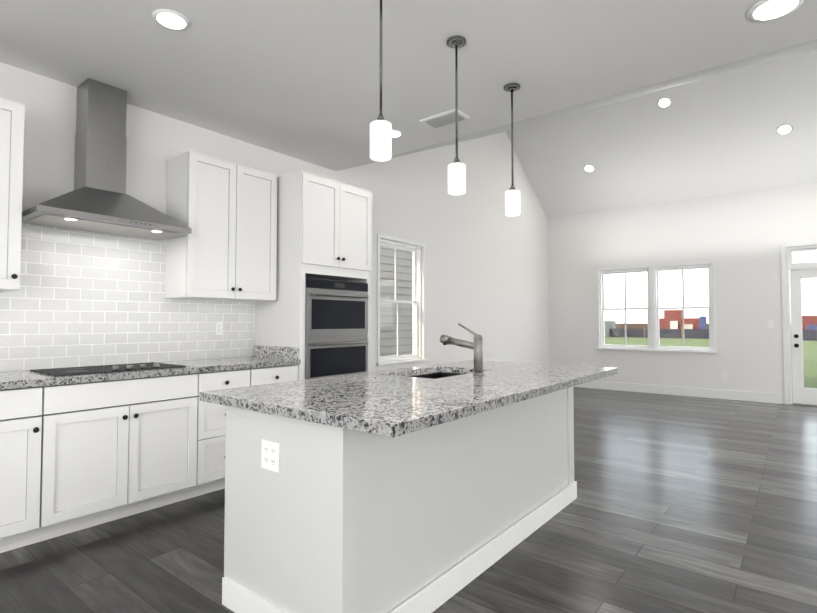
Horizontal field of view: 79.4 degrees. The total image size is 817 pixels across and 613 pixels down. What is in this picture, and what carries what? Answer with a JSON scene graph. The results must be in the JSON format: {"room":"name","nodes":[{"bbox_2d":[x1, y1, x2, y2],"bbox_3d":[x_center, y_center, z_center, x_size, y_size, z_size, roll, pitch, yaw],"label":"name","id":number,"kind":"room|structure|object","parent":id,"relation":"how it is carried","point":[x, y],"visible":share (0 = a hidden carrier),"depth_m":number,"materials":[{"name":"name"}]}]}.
{"room":"kitchen","nodes":[
{"label":"kitchen","id":0,"kind":"room"},
{"bbox_2d":[0,62,547,371],"bbox_3d":[-1.027,-1.195,5.165,0.150,5.200,12.370,-1,-2,38],"label":"wall","id":1,"kind":"structure","parent":0,"point":[486,267],"depth_m":6.72,"materials":[{"name":"white paint"}]},
{"bbox_2d":[0,98,24,291],"bbox_3d":[-2.558,-0.650,2.810,0.347,1.100,0.495,-1,-2,38],"label":"upper cabinet","id":2,"kind":"object","parent":1,"relation":"attached to","point":[11,143],"visible":1,"depth_m":2.84,"materials":[{"name":"white wood"}]},
{"bbox_2d":[22,78,191,239],"bbox_3d":[-2.040,-1.028,3.353,0.500,1.005,0.920,-1,-2,38],"label":"range hood","id":3,"kind":"object","parent":1,"relation":"attached to","point":[98,199],"visible":0.98,"depth_m":3.34,"materials":[{"name":"silver metal"}]},
{"bbox_2d":[0,223,252,371],"bbox_3d":[-2.664,-0.106,2.937,0.008,1.019,4.000,-1,-2,38],"label":"tile backsplash","id":4,"kind":"structure","parent":1,"relation":"attached to","point":[80,298],"depth_m":3.52,"materials":[{"name":"white tile"}]},
{"bbox_2d":[215,321,222,334],"bbox_3d":[-1.626,0.185,4.224,0.007,0.115,0.070,-1,-2,38],"label":"outlet","id":5,"kind":"object","parent":4,"relation":"attached to","point":[218,327],"visible":1,"depth_m":4.22,"materials":[{"name":"white plastic"}]},
{"bbox_2d":[165,151,276,300],"bbox_3d":[-1.523,-0.609,4.091,0.377,1.100,0.800,-1,-2,38],"label":"upper cabinet","id":6,"kind":"object","parent":1,"relation":"attached to","point":[226,212],"visible":1,"depth_m":3.90,"materials":[{"name":"white wood"}]},
{"bbox_2d":[256,345,299,360],"bbox_3d":[-1.160,0.398,4.305,0.602,0.100,0.021,-1,-2,38],"label":"backsplash","id":7,"kind":"structure","parent":1,"relation":"attached to","point":[261,351],"depth_m":4.28,"materials":[{"name":"grey stone"}]},
{"bbox_2d":[376,234,427,365],"bbox_3d":[-0.121,-0.070,6.237,0.195,1.558,0.976,-1,-2,38],"label":"window","id":8,"kind":"structure","parent":1,"relation":"in","point":[416,301],"depth_m":6.35,"materials":[{"name":"white"}]},
{"bbox_2d":[0,387,816,612],"bbox_3d":[2.402,1.377,2.365,8.900,0.120,12.370,-1,-2,38],"label":"floor","id":9,"kind":"structure","parent":0,"point":[683,504],"depth_m":2.80,"materials":[{"name":"grey wood"}]},
{"bbox_2d":[0,385,59,552],"bbox_3d":[-2.407,0.884,2.734,0.618,0.890,0.576,-1,-2,38],"label":"base cabinet","id":10,"kind":"object","parent":9,"relation":"on","point":[29,418],"depth_m":2.68,"materials":[{"name":"white wood"}]},
{"bbox_2d":[56,373,199,536],"bbox_3d":[-2.008,0.900,3.238,0.618,0.890,0.963,-1,-2,38],"label":"base cabinet","id":11,"kind":"object","parent":9,"relation":"on","point":[80,452],"depth_m":3.07,"materials":[{"name":"white wood"}]},
{"bbox_2d":[0,357,299,388],"bbox_3d":[-2.405,0.418,2.733,0.642,0.040,4.029,-1,-2,38],"label":"countertop","id":12,"kind":"structure","parent":11,"relation":"on","point":[27,379],"depth_m":3.17,"materials":[{"name":"grey stone"}]},
{"bbox_2d":[30,362,185,375],"bbox_3d":[-1.970,0.399,3.264,0.500,0.030,0.760,-1,-2,38],"label":"cooktop","id":13,"kind":"object","parent":12,"relation":"in","point":[69,371],"visible":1,"depth_m":3.15,"materials":[{"name":"black glass"}]},
{"bbox_2d":[200,369,259,494],"bbox_3d":[-1.578,0.917,3.780,0.618,0.890,0.546,-1,-2,38],"label":"base cabinet","id":14,"kind":"object","parent":9,"relation":"on","point":[212,416],"depth_m":3.54,"materials":[{"name":"white wood"}]},
{"bbox_2d":[260,365,297,384],"bbox_3d":[-1.305,0.928,4.125,0.618,0.890,0.460,-1,-2,38],"label":"base cabinet","id":15,"kind":"object","parent":9,"relation":"on","point":[278,373],"depth_m":3.97,"materials":[{"name":"white wood"}]},
{"bbox_2d":[256,170,371,379],"bbox_3d":[-0.858,0.124,4.646,0.703,2.530,0.868,-1,-2,38],"label":"tall cabinet","id":16,"kind":"object","parent":9,"relation":"on","point":[317,311],"visible":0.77,"depth_m":4.35,"materials":[{"name":"white wood"}]},
{"bbox_2d":[219,384,579,612],"bbox_3d":[0.178,0.887,2.842,0.778,0.890,2.278,-1,-2,38],"label":"kitchen island","id":17,"kind":"object","parent":9,"relation":"on","point":[426,489],"depth_m":2.06,"materials":[{"name":"grey paint"}]},
{"bbox_2d":[261,439,279,472],"bbox_3d":[-0.560,0.605,1.993,0.116,0.115,0.007,-1,-2,38],"label":"outlet","id":18,"kind":"object","parent":17,"relation":"attached to","point":[270,455],"visible":1,"depth_m":1.99,"materials":[{"name":"white plastic"}]},
{"bbox_2d":[200,360,617,439],"bbox_3d":[0.248,0.420,2.778,1.130,0.040,2.375,-1,-2,38],"label":"island countertop","id":19,"kind":"structure","parent":17,"relation":"on","point":[392,403],"depth_m":2.15,"materials":[{"name":"grey stone"}]},
{"bbox_2d":[408,368,459,379],"bbox_3d":[0.183,0.548,3.078,0.434,0.222,0.674,-1,-2,38],"label":"sink","id":20,"kind":"object","parent":19,"relation":"in","point":[439,371],"depth_m":3.40,"materials":[{"name":"silver metal"}]},
{"bbox_2d":[440,323,483,375],"bbox_3d":[0.319,0.252,2.961,0.298,0.306,0.068,-1,-2,38],"label":"faucet","id":21,"kind":"object","parent":19,"relation":"on","point":[476,346],"visible":1,"depth_m":2.88,"materials":[{"name":"silver metal"}]},
{"bbox_2d":[0,0,816,170],"bbox_3d":[0.569,-1.695,0.149,8.900,0.120,6.470,-1,-2,38],"label":"ceiling","id":22,"kind":"structure","parent":0,"point":[298,79],"depth_m":3.03,"materials":[{"name":"white paint"}]},
{"bbox_2d":[152,9,189,30],"bbox_3d":[-1.285,-1.550,2.668,0.188,0.009,0.188,-1,-2,38],"label":"recessed light","id":23,"kind":"object","parent":22,"relation":"in","point":[171,19],"visible":1,"depth_m":2.65,"materials":[{"name":"white plastic"}]},
{"bbox_2d":[370,0,391,161],"bbox_3d":[-0.131,-1.133,2.340,0.116,0.865,0.116,-1,-2,38],"label":"pendant light","id":24,"kind":"object","parent":22,"relation":"hanging from","point":[380,138],"visible":1,"depth_m":2.29,"materials":[{"name":"white glass"}]},
{"bbox_2d":[392,129,402,137],"bbox_3d":[-0.140,-1.499,4.274,0.188,0.009,0.188,-1,-2,38],"label":"recessed light","id":25,"kind":"object","parent":22,"relation":"in","point":[396,133],"visible":0.65,"depth_m":4.25,"materials":[{"name":"white plastic"}]},
{"bbox_2d":[419,109,469,128],"bbox_3d":[0.288,-1.504,3.960,0.350,0.020,0.200,-1,-2,38],"label":"ceiling vent","id":26,"kind":"object","parent":22,"relation":"in","point":[440,120],"visible":0.92,"depth_m":3.94,"materials":[{"name":"white metal"}]},
{"bbox_2d":[446,35,465,194],"bbox_3d":[0.279,-1.101,2.857,0.116,0.895,0.116,-1,-2,38],"label":"pendant light","id":27,"kind":"object","parent":22,"relation":"hanging from","point":[456,176],"visible":1,"depth_m":2.83,"materials":[{"name":"white glass"}]},
{"bbox_2d":[504,83,519,216],"bbox_3d":[0.720,-1.081,3.413,0.116,0.900,0.116,-1,-2,38],"label":"pendant light","id":28,"kind":"object","parent":22,"relation":"hanging from","point":[512,201],"visible":0.96,"depth_m":3.38,"materials":[{"name":"white glass"}]},
{"bbox_2d":[746,0,804,21],"bbox_3d":[1.909,-1.553,2.561,0.250,0.009,0.250,-1,-2,38],"label":"recessed light","id":29,"kind":"object","parent":22,"relation":"in","point":[764,10],"visible":1,"depth_m":2.57,"materials":[{"name":"white plastic"}]},
{"bbox_2d":[342,39,816,169],"bbox_3d":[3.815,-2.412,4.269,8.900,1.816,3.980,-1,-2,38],"label":"ceiling beam","id":30,"kind":"structure","parent":0,"point":[749,62],"depth_m":4.76,"materials":[{"name":"grey paint"}]},
{"bbox_2d":[506,49,816,217],"bbox_3d":[5.647,-2.507,6.585,8.900,1.479,1.920,-1,-2,38],"label":"ceiling","id":31,"kind":"structure","parent":0,"point":[713,136],"depth_m":7.57,"materials":[{"name":"white paint"}]},
{"bbox_2d":[584,164,594,172],"bbox_3d":[3.130,-2.393,8.526,0.188,0.109,0.154,-1,-2,38],"label":"recessed light","id":32,"kind":"object","parent":31,"relation":"in","point":[589,168],"visible":1,"depth_m":8.51,"materials":[{"name":"white"}]},
{"bbox_2d":[657,97,671,107],"bbox_3d":[3.706,-2.955,7.129,0.188,0.109,0.154,-1,-2,38],"label":"recessed light","id":33,"kind":"object","parent":31,"relation":"in","point":[664,102],"visible":1,"depth_m":7.12,"materials":[{"name":"white plastic"}]},
{"bbox_2d":[776,124,792,134],"bbox_3d":[5.226,-2.461,6.841,0.188,0.109,0.154,-1,-2,38],"label":"recessed light","id":34,"kind":"object","parent":31,"relation":"in","point":[783,129],"visible":1,"depth_m":6.83,"materials":[{"name":"white plastic"}]},
{"bbox_2d":[547,182,816,403],"bbox_3d":[6.256,-1.131,7.189,8.750,5.200,0.150,-1,-2,38],"label":"wall","id":35,"kind":"structure","parent":0,"point":[738,238],"depth_m":8.19,"materials":[{"name":"white paint"}]},
{"bbox_2d":[596,261,716,352],"bbox_3d":[4.306,0.030,8.669,1.916,1.503,0.195,-1,-2,38],"label":"window","id":36,"kind":"structure","parent":35,"relation":"in","point":[657,304],"depth_m":8.61,"materials":[{"name":"white"}]},
{"bbox_2d":[573,380,781,403],"bbox_3d":[4.233,1.440,8.605,3.659,0.150,0.015,-1,-2,38],"label":"baseboard","id":37,"kind":"structure","parent":35,"relation":"attached to","point":[714,393],"depth_m":8.23,"materials":[{"name":"white wood"}]},
{"bbox_2d":[722,371,726,378],"bbox_3d":[5.097,1.104,7.935,0.070,0.115,0.007,-1,-2,38],"label":"electrical outlet","id":38,"kind":"object","parent":35,"relation":"attached to","point":[724,374],"visible":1,"depth_m":7.93,"materials":[{"name":"white plastic"}]},
{"bbox_2d":[768,320,772,327],"bbox_3d":[5.575,0.272,7.581,0.070,0.115,0.009,-1,-2,38],"label":"light switch","id":39,"kind":"object","parent":35,"relation":"attached to","point":[770,323],"visible":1,"depth_m":7.58,"materials":[{"name":"white plastic"}]},
{"bbox_2d":[781,241,816,406],"bbox_3d":[6.152,0.251,7.215,1.060,2.440,0.168,-1,-2,38],"label":"door frame","id":40,"kind":"structure","parent":35,"relation":"attached to","point":[787,250],"depth_m":7.45,"materials":[{"name":"white painted wood"},{"name":"glass"}]},
{"bbox_2d":[790,269,816,404],"bbox_3d":[6.131,0.443,7.183,0.862,2.006,0.115,-1,-2,38],"label":"patio door","id":41,"kind":"structure","parent":35,"relation":"in","point":[802,394],"depth_m":7.40,"materials":[{"name":"white wood"}]},
{"label":"outside","id":42,"kind":"structure","parent":0,"visible":0},
{"bbox_2d":[605,337,816,397],"bbox_3d":[31.061,2.886,45.421,160.000,0.100,170.000,-1,-2,38],"label":"ground","id":43,"kind":"structure","parent":42,"point":[806,353],"depth_m":29.33,"materials":[{"name":"green plant"}]},
{"bbox_2d":[380,246,412,356],"bbox_3d":[-3.764,-2.347,10.647,5.400,8.150,20.600,-1,-2,38],"label":"neighbouring house","id":44,"kind":"structure","parent":43,"relation":"on","point":[388,326],"depth_m":11.08,"materials":[{"name":"grey"}]},
{"bbox_2d":[604,310,816,340],"bbox_3d":[36.019,1.786,51.738,80.030,2.500,34.000,-1,-2,38],"label":"buildings","id":45,"kind":"structure","parent":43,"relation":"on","point":[663,324],"depth_m":43.96}
]}

